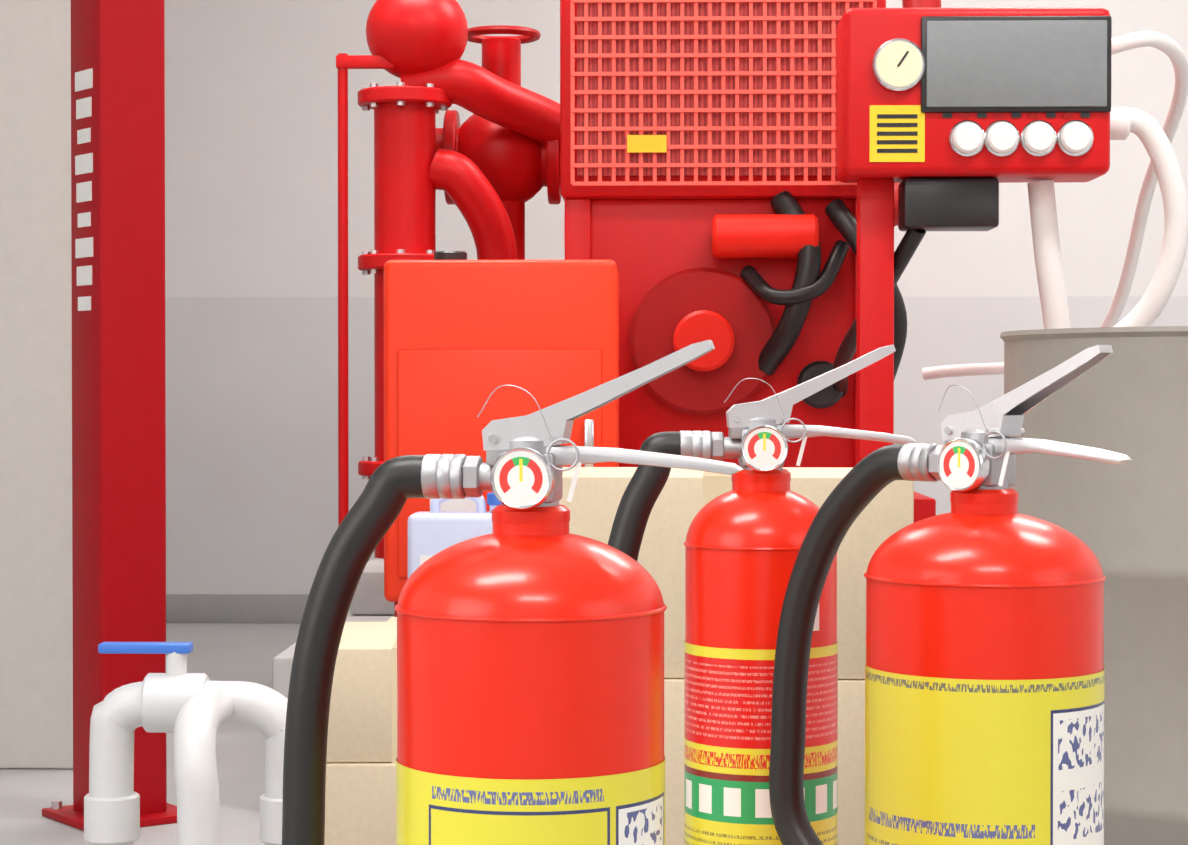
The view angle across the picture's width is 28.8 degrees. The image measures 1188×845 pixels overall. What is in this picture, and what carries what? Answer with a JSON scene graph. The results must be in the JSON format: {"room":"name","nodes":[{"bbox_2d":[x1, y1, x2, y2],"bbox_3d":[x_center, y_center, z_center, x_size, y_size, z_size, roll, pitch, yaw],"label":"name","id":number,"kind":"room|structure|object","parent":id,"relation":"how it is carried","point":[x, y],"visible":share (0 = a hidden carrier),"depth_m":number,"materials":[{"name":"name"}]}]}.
{"room":"fire pump room","nodes":[
{"label":"fire pump room","id":0,"kind":"room"},
{"bbox_2d":[0,623,300,844],"bbox_3d":[0.193,0.871,2.740,7.200,0.200,10.900,0,1,1],"label":"floor","id":1,"kind":"structure","parent":0,"point":[247,652],"depth_m":4.86,"materials":[{"name":"concrete"}]},
{"bbox_2d":[0,0,72,768],"bbox_3d":[-1.389,-0.965,5.201,0.625,3.400,0.600,0,1,1],"label":"pillar","id":2,"kind":"structure","parent":1,"relation":"on","point":[36,659],"depth_m":4.91,"materials":[{"name":"paint"}]},
{"bbox_2d":[42,0,176,830],"bbox_3d":[-0.896,-0.942,4.340,0.220,3.380,0.220,-1,1,-37],"label":"steel column","id":3,"kind":"structure","parent":1,"relation":"on","point":[118,317],"depth_m":4.30,"materials":[{"name":"metal"}]},
{"bbox_2d":[84,642,287,844],"bbox_3d":[-0.518,0.528,2.932,0.312,0.479,0.260,0,1,1],"label":"pvc pipework","id":4,"kind":"object","parent":1,"relation":"on","point":[193,712],"visible":0.94,"depth_m":2.99,"materials":[{"name":"white plastic"}]},
{"bbox_2d":[272,608,393,698],"bbox_3d":[0.473,0.572,6.181,2.095,0.300,3.600,0,1,1],"label":"plinth","id":5,"kind":"structure","parent":1,"relation":"on","point":[281,666],"depth_m":4.41,"materials":[{"name":"concrete"}]},
{"bbox_2d":[408,492,501,577],"bbox_3d":[-0.253,0.286,4.482,0.210,0.318,0.112,0,1,1],"label":"canister","id":6,"kind":"object","parent":5,"relation":"on","point":[434,530],"visible":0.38,"depth_m":4.43,"materials":[{"name":"white plastic"}]},
{"bbox_2d":[384,251,618,616],"bbox_3d":[-0.185,0.040,4.825,0.470,0.800,0.425,0,1,1],"label":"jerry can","id":7,"kind":"object","parent":5,"relation":"on","point":[464,337],"visible":0.54,"depth_m":4.63,"materials":[{"name":"paint"}]},
{"bbox_2d":[336,0,1187,614],"bbox_3d":[0.362,-0.928,6.060,1.966,3.301,3.004,0,1,1],"label":"pump","id":8,"kind":"object","parent":5,"relation":"on","point":[746,186],"visible":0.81,"depth_m":5.29,"materials":[{"name":"metal"}]},
{"bbox_2d":[324,467,913,844],"bbox_3d":[0.033,0.414,3.647,0.920,0.688,0.820,0,1,1],"label":"cardboard boxes","id":9,"kind":"object","parent":1,"relation":"on","point":[360,797],"visible":0.21,"depth_m":3.26,"materials":[{"name":"beige cardboard"}]},
{"bbox_2d":[1000,326,1187,844],"bbox_3d":[0.829,0.324,3.018,0.596,0.885,0.596,0,1,1],"label":"barrel","id":10,"kind":"object","parent":1,"relation":"on","point":[1127,524],"visible":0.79,"depth_m":2.79,"materials":[{"name":"metal"}]},
{"bbox_3d":[0.091,0.634,1.769,1.100,0.300,1.200,0,1,1],"label":"wooden platform","id":11,"kind":"object","parent":1,"relation":"on","visible":0},
{"bbox_2d":[282,340,742,844],"bbox_3d":[-0.050,0.220,1.386,0.279,0.538,0.165,0,1,1],"label":"extinguisher","id":12,"kind":"object","parent":11,"relation":"on","point":[530,669],"visible":1,"depth_m":1.33,"materials":[{"name":"red paint"}]},
{"bbox_2d":[608,345,915,844],"bbox_3d":[0.127,0.210,1.832,0.256,0.544,0.125,0,1,1],"label":"fire extinguisher","id":13,"kind":"object","parent":11,"relation":"on","point":[745,536],"visible":0.69,"depth_m":1.79,"materials":[{"name":"red paint"}]},
{"bbox_2d":[769,345,1131,844],"bbox_3d":[0.244,0.216,1.626,0.232,0.538,0.201,0,1,1],"label":"fire extinguisher","id":14,"kind":"object","parent":11,"relation":"on","point":[984,691],"visible":1,"depth_m":1.55,"materials":[{"name":"red paint"}]},
{"bbox_2d":[165,0,1187,593],"bbox_3d":[0.314,-1.005,8.063,7.200,3.400,0.200,0,1,1],"label":"wall","id":15,"kind":"structure","parent":0,"point":[251,232],"depth_m":8.00,"materials":[{"name":"paint"}]},
{"bbox_2d":[166,594,308,622],"bbox_3d":[0.312,0.646,7.979,6.800,0.100,0.015,0,1,1],"label":"baseboard","id":16,"kind":"structure","parent":15,"relation":"attached to","point":[235,608],"depth_m":8.01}
]}

